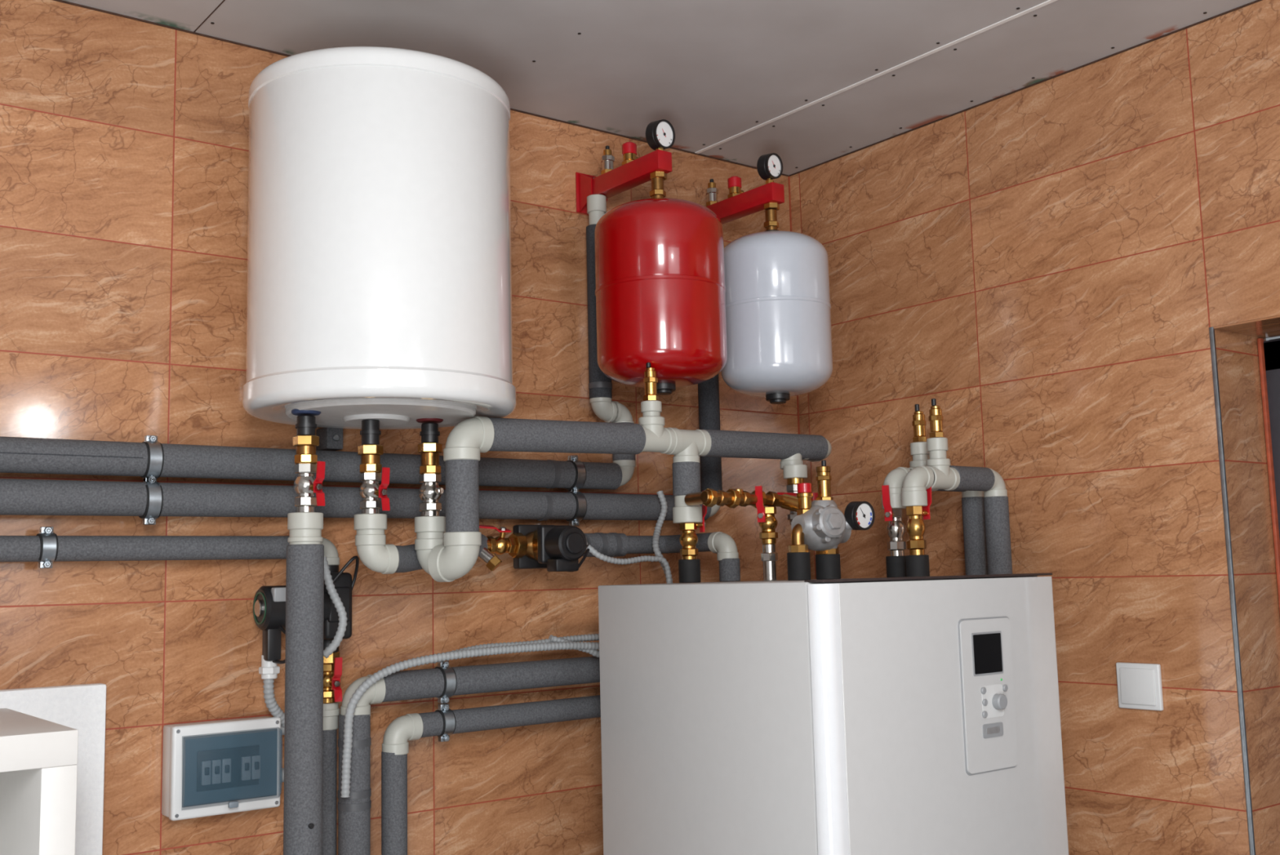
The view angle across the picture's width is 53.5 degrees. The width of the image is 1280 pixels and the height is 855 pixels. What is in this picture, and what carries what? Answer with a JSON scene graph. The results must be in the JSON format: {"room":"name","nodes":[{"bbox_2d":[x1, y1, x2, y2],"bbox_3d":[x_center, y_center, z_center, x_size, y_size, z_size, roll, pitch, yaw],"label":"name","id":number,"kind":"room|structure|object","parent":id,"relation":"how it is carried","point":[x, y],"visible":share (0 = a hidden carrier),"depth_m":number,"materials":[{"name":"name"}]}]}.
{"room":"mechanical room","nodes":[
{"label":"mechanical room","id":0,"kind":"room"},
{"bbox_2d":[0,0,798,854],"bbox_3d":[-0.936,0.588,2.019,3.700,2.600,0.100,4,-8,-38],"label":"wall","id":1,"kind":"structure","parent":0,"point":[124,142],"depth_m":2.19,"materials":[{"name":"tile"}]},
{"bbox_2d":[0,683,106,854],"bbox_3d":[-1.203,0.820,1.696,0.908,0.877,0.032,4,-8,-38],"label":"board","id":2,"kind":"object","parent":1,"relation":"attached to","point":[81,707],"visible":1,"depth_m":1.98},
{"bbox_2d":[138,435,164,524],"bbox_3d":[-0.803,0.087,2.070,0.025,0.145,0.088,4,-8,-38],"label":"clamp","id":3,"kind":"object","parent":1,"relation":"attached to","point":[154,504],"visible":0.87,"depth_m":2.04,"materials":[{"name":"silver metal"}]},
{"bbox_2d":[0,535,339,564],"bbox_3d":[-1.442,0.157,1.557,2.290,0.055,0.042,4,-8,-38],"label":"insulated pipe","id":4,"kind":"object","parent":1,"relation":"attached to","point":[12,548],"visible":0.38,"depth_m":2.04,"materials":[{"name":"plastic"}]},
{"bbox_2d":[36,526,57,568],"bbox_3d":[-0.926,0.187,1.971,0.025,0.064,0.073,4,-8,-38],"label":"clamp","id":5,"kind":"object","parent":4,"relation":"attached to","point":[48,539],"visible":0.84,"depth_m":1.95,"materials":[{"name":"silver metal"}]},
{"bbox_2d":[253,564,351,663],"bbox_3d":[-0.582,0.319,2.180,0.165,0.177,0.099,4,-8,-38],"label":"pump","id":6,"kind":"object","parent":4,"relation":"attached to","point":[269,601],"visible":0.62,"depth_m":2.13,"materials":[{"name":"black plastic"}]},
{"bbox_2d":[258,654,279,679],"bbox_3d":[-0.624,0.402,2.135,0.029,0.040,0.034,4,-8,-38],"label":"cable gland","id":7,"kind":"object","parent":6,"relation":"attached to","point":[268,669],"visible":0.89,"depth_m":2.12,"materials":[{"name":"white plastic"}]},
{"bbox_2d":[272,626,285,663],"bbox_3d":[-0.596,0.363,2.118,0.058,0.062,0.007,-6,-8,34],"label":"electrical cable","id":8,"kind":"object","parent":6,"relation":"attached to","point":[281,628],"visible":0.44,"depth_m":2.12,"materials":[{"name":"black plastic"}]},
{"bbox_2d":[323,556,347,657],"bbox_3d":[-0.519,0.303,2.144,0.050,0.170,0.019,1,-7,-21],"label":"conduit","id":9,"kind":"object","parent":6,"relation":"attached to","point":[334,595],"visible":0.91,"depth_m":2.14,"materials":[{"name":"grey plastic"}]},
{"bbox_2d":[333,555,359,590],"bbox_3d":[-0.506,0.258,2.190,0.039,0.072,0.061,-5,-8,28],"label":"electrical cable","id":10,"kind":"object","parent":6,"relation":"attached to","point":[353,557],"visible":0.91,"depth_m":2.18,"materials":[{"name":"black plastic"}]},
{"bbox_2d":[161,715,284,820],"bbox_3d":[-0.681,0.561,2.105,0.199,0.148,0.082,4,-8,-38],"label":"box","id":11,"kind":"object","parent":1,"relation":"attached to","point":[225,766],"visible":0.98,"depth_m":2.07,"materials":[{"name":"white plastic"}]},
{"bbox_2d":[262,678,284,727],"bbox_3d":[-0.618,0.452,2.152,0.022,0.116,0.067,-3,-7,16],"label":"conduit","id":12,"kind":"object","parent":11,"relation":"attached to","point":[269,699],"visible":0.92,"depth_m":2.13,"materials":[{"name":"grey plastic"}]},
{"bbox_2d":[0,194,635,489],"bbox_3d":[-1.187,-0.252,1.801,2.948,0.621,0.057,4,-8,-38],"label":"insulated pipe","id":13,"kind":"object","parent":1,"relation":"attached to","point":[17,454],"visible":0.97,"depth_m":2.21,"materials":[{"name":"plastic"}]},
{"bbox_2d":[315,427,342,450],"bbox_3d":[-0.559,0.021,2.291,0.032,0.040,0.056,4,-8,-38],"label":"wall bracket","id":14,"kind":"object","parent":1,"relation":"attached to","point":[330,438],"visible":0.91,"depth_m":2.27,"materials":[{"name":"plastic"}]},
{"bbox_2d":[0,373,722,520],"bbox_3d":[-1.091,-0.203,1.869,3.188,0.665,0.057,4,-8,-38],"label":"insulated pipe","id":15,"kind":"object","parent":1,"relation":"attached to","point":[17,496],"visible":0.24,"depth_m":2.17,"materials":[{"name":"plastic"}]},
{"bbox_2d":[242,46,516,429],"bbox_3d":[-0.445,-0.298,2.158,0.446,0.581,0.472,4,-8,-38],"label":"water heater","id":16,"kind":"object","parent":1,"relation":"attached to","point":[380,272],"visible":0.94,"depth_m":1.96,"materials":[{"name":"white metal"}]},
{"bbox_2d":[414,400,831,582],"bbox_3d":[0.017,0.118,2.397,0.940,0.326,0.127,4,-8,-38],"label":"insulated pipe","id":17,"kind":"object","parent":16,"relation":"attached to","point":[447,548],"visible":0.98,"depth_m":2.22,"materials":[{"name":"plastic"}]},
{"bbox_2d":[354,513,488,573],"bbox_3d":[-0.369,0.206,2.216,0.066,0.098,0.369,-4,-7,25],"label":"insulated pipe","id":18,"kind":"object","parent":17,"relation":"attached to","point":[372,548],"visible":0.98,"depth_m":2.06,"materials":[{"name":"plastic"}]},
{"bbox_2d":[357,418,390,513],"bbox_3d":[-0.438,0.064,2.084,0.038,0.156,0.061,4,-8,-38],"label":"valve","id":19,"kind":"object","parent":18,"relation":"on","point":[370,451],"visible":0.98,"depth_m":2.08,"materials":[{"name":"silver metal"}]},
{"bbox_2d":[477,524,516,570],"bbox_3d":[-0.287,0.224,2.366,0.134,0.087,0.063,4,-8,-38],"label":"valve","id":20,"kind":"object","parent":18,"relation":"attached to","point":[500,544],"visible":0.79,"depth_m":2.38,"materials":[{"name":"gold metal"}]},
{"bbox_2d":[417,422,443,515],"bbox_3d":[-0.354,0.072,2.158,0.046,0.159,0.040,-2,-7,3],"label":"valve","id":21,"kind":"object","parent":17,"relation":"attached to","point":[429,449],"visible":0.98,"depth_m":2.15,"materials":[{"name":"silver metal"}]},
{"bbox_2d":[643,362,658,400],"bbox_3d":[0.020,-0.085,2.384,0.027,0.074,0.029,4,-8,-38],"label":"valve","id":22,"kind":"object","parent":17,"relation":"on","point":[650,380],"visible":0.99,"depth_m":2.37,"materials":[{"name":"gold metal"}]},
{"bbox_2d":[678,503,706,582],"bbox_3d":[0.099,0.206,2.406,0.060,0.174,0.041,4,-8,-38],"label":"valve","id":23,"kind":"object","parent":17,"relation":"attached to","point":[689,567],"visible":0.98,"depth_m":2.38,"materials":[{"name":"gold metal"}]},
{"bbox_2d":[776,464,817,524],"bbox_3d":[0.304,0.133,2.517,0.139,0.118,0.060,4,-8,-38],"label":"valve","id":24,"kind":"object","parent":17,"relation":"attached to","point":[794,474],"visible":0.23,"depth_m":2.52,"materials":[{"name":"plastic"}]},
{"bbox_2d":[434,660,457,741],"bbox_3d":[-0.374,0.501,2.335,0.025,0.144,0.109,4,-8,-38],"label":"clamp","id":25,"kind":"object","parent":1,"relation":"attached to","point":[448,716],"visible":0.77,"depth_m":2.30,"materials":[{"name":"silver metal"}]},
{"bbox_2d":[565,454,586,525],"bbox_3d":[-0.143,0.129,2.579,0.025,0.143,0.088,4,-8,-38],"label":"clamp","id":26,"kind":"object","parent":1,"relation":"attached to","point":[580,470],"visible":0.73,"depth_m":2.55,"materials":[{"name":"silver metal"}]},
{"bbox_2d":[575,142,671,213],"bbox_3d":[-0.034,-0.538,2.637,0.054,0.128,0.274,4,-8,-38],"label":"bracket","id":27,"kind":"object","parent":1,"relation":"attached to","point":[634,171],"depth_m":2.62,"materials":[{"name":"red metal"}]},
{"bbox_2d":[53,0,1262,434],"bbox_3d":[0.094,0.398,0.616,3.400,2.600,3.400,4,-8,-38],"label":"trim","id":28,"kind":"structure","parent":1,"relation":"attached to","point":[60,1],"depth_m":2.58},
{"bbox_2d":[594,177,727,395],"bbox_3d":[0.040,-0.282,2.516,0.259,0.436,0.259,4,-8,-38],"label":"tank","id":29,"kind":"object","parent":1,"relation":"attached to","point":[660,290],"visible":0.95,"depth_m":2.41,"materials":[{"name":"red metal"}]},
{"bbox_2d":[645,119,675,151],"bbox_3d":[0.040,-0.583,2.548,0.058,0.067,0.035,5,-9,-44],"label":"pressure gauge","id":30,"kind":"object","parent":29,"relation":"attached to","point":[660,134],"visible":0.98,"depth_m":2.54,"materials":[{"name":"black plastic"}]},
{"bbox_2d":[705,176,784,224],"bbox_3d":[0.203,-0.503,2.804,0.054,0.128,0.294,4,-8,-38],"label":"bracket","id":31,"kind":"object","parent":1,"relation":"attached to","point":[739,204],"depth_m":2.76,"materials":[{"name":"red metal"}]},
{"bbox_2d":[720,208,832,404],"bbox_3d":[0.284,-0.256,2.677,0.236,0.414,0.236,4,-8,-38],"label":"tank","id":32,"kind":"object","parent":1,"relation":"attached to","point":[778,305],"visible":0.97,"depth_m":2.58,"materials":[{"name":"white metal"}]},
{"bbox_2d":[756,152,782,183],"bbox_3d":[0.277,-0.550,2.706,0.054,0.068,0.035,5,-9,-44],"label":"pressure gauge","id":33,"kind":"object","parent":32,"relation":"attached to","point":[770,166],"visible":0.99,"depth_m":2.69,"materials":[{"name":"black plastic"}]},
{"bbox_2d":[62,0,1256,175],"bbox_3d":[0.131,-0.946,0.765,3.900,0.100,3.700,4,-8,-38],"label":"ceiling","id":34,"kind":"structure","parent":0,"point":[713,69],"depth_m":2.36,"materials":[{"name":"paint"}]},
{"bbox_2d":[193,0,1057,153],"bbox_3d":[0.681,-0.844,1.304,1.168,0.001,3.296,4,-8,-38],"label":"tape","id":35,"kind":"object","parent":34,"relation":"attached to","point":[1049,2],"depth_m":2.47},
{"bbox_2d":[210,7,1207,168],"bbox_3d":[0.392,-0.767,1.904,1.426,0.001,1.886,4,-8,-38],"label":"screws","id":36,"kind":"object","parent":34,"relation":"in","point":[1017,8],"depth_m":2.41,"materials":[{"name":"metal"}]},
{"bbox_2d":[789,0,1279,854],"bbox_3d":[1.075,0.569,2.282,0.200,2.600,1.950,4,-8,-38],"label":"wall","id":37,"kind":"structure","parent":0,"point":[1029,263],"depth_m":2.43,"materials":[{"name":"tile"}]},
{"bbox_2d":[1115,662,1163,710],"bbox_3d":[0.913,0.474,2.323,0.014,0.083,0.086,4,-8,-38],"label":"light switch","id":38,"kind":"object","parent":37,"relation":"attached to","point":[1140,686],"visible":1,"depth_m":2.32,"materials":[{"name":"white plastic"}]},
{"bbox_2d":[1208,315,1279,854],"bbox_3d":[1.391,0.791,1.838,0.186,2.041,0.916,4,-8,-38],"label":"door frame","id":39,"kind":"structure","parent":37,"relation":"attached to","point":[1239,415],"depth_m":2.25,"materials":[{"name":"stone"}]},
{"bbox_2d":[1257,337,1279,612],"bbox_3d":[1.472,0.799,1.899,0.114,2.035,0.903,4,-8,-38],"label":"door","id":40,"kind":"structure","parent":37,"relation":"in","point":[1268,351],"depth_m":2.32,"materials":[{"name":"metal"}]},
{"bbox_3d":[0.276,1.741,0.511,4.100,0.100,3.700,4,-8,-38],"label":"floor","id":41,"kind":"structure","parent":0,"visible":0},
{"bbox_2d":[0,707,78,854],"bbox_3d":[-1.034,1.107,1.496,0.562,1.452,0.410,4,-8,-38],"label":"storage shelf","id":42,"kind":"object","parent":41,"relation":"on","point":[38,757],"visible":1,"depth_m":1.57,"materials":[{"name":"laminate"}]},
{"bbox_2d":[283,511,324,854],"bbox_3d":[-0.511,0.999,1.912,0.061,1.738,0.061,-2,-7,7],"label":"insulated pipe","id":43,"kind":"object","parent":41,"relation":"on","point":[304,573],"visible":1,"depth_m":1.96,"materials":[{"name":"plastic"}]},
{"bbox_2d":[293,414,324,512],"bbox_3d":[-0.527,0.058,2.015,0.038,0.155,0.061,4,-8,-38],"label":"valve","id":44,"kind":"object","parent":43,"relation":"on","point":[305,485],"visible":0.99,"depth_m":2.01,"materials":[{"name":"silver metal"}]},
{"bbox_2d":[322,702,340,854],"bbox_3d":[-0.528,1.185,2.128,0.043,1.420,0.043,4,-8,-38],"label":"insulated pipe","id":45,"kind":"object","parent":41,"relation":"on","point":[331,711],"visible":0.58,"depth_m":2.18,"materials":[{"name":"plastic"}]},
{"bbox_2d":[323,657,342,703],"bbox_3d":[-0.539,0.439,2.208,0.036,0.079,0.057,4,-8,-38],"label":"valve","id":46,"kind":"object","parent":45,"relation":"on","point":[332,673],"visible":0.68,"depth_m":2.20,"materials":[{"name":"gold metal"}]},
{"bbox_2d":[337,656,599,854],"bbox_3d":[-0.139,1.181,2.394,0.920,1.471,0.056,4,-8,-38],"label":"insulated pipe","id":47,"kind":"object","parent":41,"relation":"on","point":[353,811],"visible":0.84,"depth_m":2.25,"materials":[{"name":"plastic"}]},
{"bbox_2d":[340,641,599,797],"bbox_3d":[-0.175,0.525,2.398,0.840,0.235,0.027,4,-8,-38],"label":"conduit","id":48,"kind":"object","parent":47,"relation":"attached to","point":[401,665],"visible":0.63,"depth_m":2.24,"materials":[{"name":"grey plastic"}]},
{"bbox_2d":[548,634,599,657],"bbox_3d":[-0.006,0.435,2.547,0.401,0.055,0.020,3,-8,-34],"label":"conduit","id":49,"kind":"object","parent":48,"relation":"on","point":[553,638],"visible":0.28,"depth_m":2.46,"materials":[{"name":"grey plastic"}]},
{"bbox_2d":[432,633,599,662],"bbox_3d":[-0.119,0.425,2.490,0.650,0.036,0.020,4,-8,-38],"label":"conduit","id":50,"kind":"object","parent":47,"relation":"attached to","point":[592,637],"visible":0.37,"depth_m":2.43,"materials":[{"name":"grey plastic"}]},
{"bbox_2d":[381,694,600,854],"bbox_3d":[-0.106,1.221,2.414,0.839,1.394,0.047,4,-8,-38],"label":"insulated pipe","id":51,"kind":"object","parent":41,"relation":"on","point":[409,726],"visible":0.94,"depth_m":2.27,"materials":[{"name":"plastic"}]},
{"bbox_2d":[598,573,1068,854],"bbox_3d":[0.348,1.069,2.163,0.577,1.614,0.581,4,-8,-38],"label":"boiler","id":52,"kind":"object","parent":41,"relation":"on","point":[910,715],"visible":0.98,"depth_m":2.02,"materials":[{"name":"metal"}]},
{"bbox_2d":[582,531,740,581],"bbox_3d":[0.023,0.254,2.495,0.266,0.103,0.247,4,-8,-38],"label":"insulated pipe","id":53,"kind":"object","parent":52,"relation":"on","point":[611,544],"visible":0.84,"depth_m":2.52,"materials":[{"name":"grey plastic"}]},
{"bbox_2d":[508,524,586,571],"bbox_3d":[-0.165,0.229,2.420,0.125,0.092,0.153,4,-8,-38],"label":"pump","id":54,"kind":"object","parent":53,"relation":"attached to","point":[554,548],"visible":0.98,"depth_m":2.38,"materials":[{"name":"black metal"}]},
{"bbox_2d":[578,548,589,567],"bbox_3d":[-0.122,0.251,2.405,0.020,0.044,0.086,-8,-9,43],"label":"electrical cable","id":55,"kind":"object","parent":54,"relation":"attached to","point":[584,557],"visible":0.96,"depth_m":2.42,"materials":[{"name":"black plastic"}]},
{"bbox_2d":[586,544,671,582],"bbox_3d":[-0.019,0.323,2.489,0.196,0.189,0.021,3,-8,-33],"label":"conduit","id":56,"kind":"object","parent":54,"relation":"attached to","point":[594,552],"visible":0.67,"depth_m":2.50,"materials":[{"name":"grey plastic"}]},
{"bbox_2d":[652,490,672,582],"bbox_3d":[0.044,0.278,2.600,0.042,0.302,0.081,0,-7,-8],"label":"conduit","id":57,"kind":"object","parent":53,"relation":"attached to","point":[661,517],"visible":0.46,"depth_m":2.62,"materials":[{"name":"grey plastic"}]},
{"bbox_2d":[786,523,810,580],"bbox_3d":[0.293,0.226,2.325,0.051,0.106,0.042,4,-8,-38],"label":"pipe stub","id":58,"kind":"object","parent":52,"relation":"on","point":[798,562],"visible":0.98,"depth_m":2.31,"materials":[{"name":"black rubber"}]},
{"bbox_2d":[791,499,853,579],"bbox_3d":[0.341,0.208,2.357,0.102,0.146,0.131,-5,-7,26],"label":"mixing valve","id":59,"kind":"object","parent":52,"relation":"on","point":[824,526],"visible":0.93,"depth_m":2.33,"materials":[{"name":"metal"}]},
{"bbox_2d":[684,488,799,511],"bbox_3d":[0.205,0.141,2.381,0.233,0.049,0.094,2,-7,-26],"label":"brass manifold","id":60,"kind":"object","parent":59,"relation":"on","point":[709,497],"visible":0.94,"depth_m":2.35,"materials":[{"name":"gold metal"}]},
{"bbox_2d":[755,485,777,580],"bbox_3d":[0.235,0.199,2.384,0.057,0.176,0.035,5,-9,-44],"label":"valve","id":61,"kind":"object","parent":60,"relation":"attached to","point":[767,522],"visible":1,"depth_m":2.38,"materials":[{"name":"gold metal"}]},
{"bbox_2d":[796,482,813,515],"bbox_3d":[0.307,0.135,2.361,0.031,0.062,0.032,4,-8,-38],"label":"valve","id":62,"kind":"object","parent":59,"relation":"on","point":[804,494],"visible":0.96,"depth_m":2.35,"materials":[{"name":"gold metal"}]},
{"bbox_2d":[815,459,832,500],"bbox_3d":[0.345,0.102,2.383,0.029,0.082,0.032,4,-8,-38],"label":"valve","id":63,"kind":"object","parent":59,"relation":"on","point":[824,477],"visible":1,"depth_m":2.37,"materials":[{"name":"gold metal"}]},
{"bbox_2d":[844,501,875,529],"bbox_3d":[0.411,0.166,2.382,0.054,0.055,0.033,4,-8,-38],"label":"gauge","id":64,"kind":"object","parent":59,"relation":"attached to","point":[860,515],"visible":0.99,"depth_m":2.37,"materials":[{"name":"black plastic"}]},
{"bbox_2d":[881,441,987,574],"bbox_3d":[0.601,0.961,2.401,0.287,1.872,0.047,4,-8,-38],"label":"insulated pipe","id":65,"kind":"object","parent":41,"relation":"on","point":[972,501],"visible":0.38,"depth_m":2.54,"materials":[{"name":"plastic"}]},
{"bbox_2d":[881,484,906,577],"bbox_3d":[0.480,0.198,2.411,0.060,0.173,0.042,4,-8,-38],"label":"valve","id":66,"kind":"object","parent":65,"relation":"attached to","point":[895,562],"visible":0.94,"depth_m":2.40,"materials":[{"name":"silver metal"}]},
{"bbox_2d":[911,404,927,442],"bbox_3d":[0.549,-0.008,2.492,0.027,0.076,0.029,4,-8,-38],"label":"valve","id":67,"kind":"object","parent":65,"relation":"on","point":[918,422],"visible":0.99,"depth_m":2.48,"materials":[{"name":"gold metal"}]},
{"bbox_2d":[901,437,1012,574],"bbox_3d":[0.625,0.953,2.332,0.291,1.872,0.047,4,-8,-38],"label":"insulated pipe","id":68,"kind":"object","parent":41,"relation":"on","point":[938,473],"visible":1,"depth_m":2.44,"materials":[{"name":"plastic"}]},
{"bbox_2d":[905,486,931,577],"bbox_3d":[0.517,0.190,2.352,0.060,0.173,0.042,4,-8,-38],"label":"valve","id":69,"kind":"object","parent":68,"relation":"attached to","point":[917,562],"visible":0.94,"depth_m":2.33,"materials":[{"name":"gold metal"}]},
{"bbox_2d":[928,398,944,437],"bbox_3d":[0.564,-0.017,2.416,0.027,0.076,0.029,4,-8,-38],"label":"valve","id":70,"kind":"object","parent":68,"relation":"on","point":[935,417],"visible":0.98,"depth_m":2.41,"materials":[{"name":"gold metal"}]}
]}

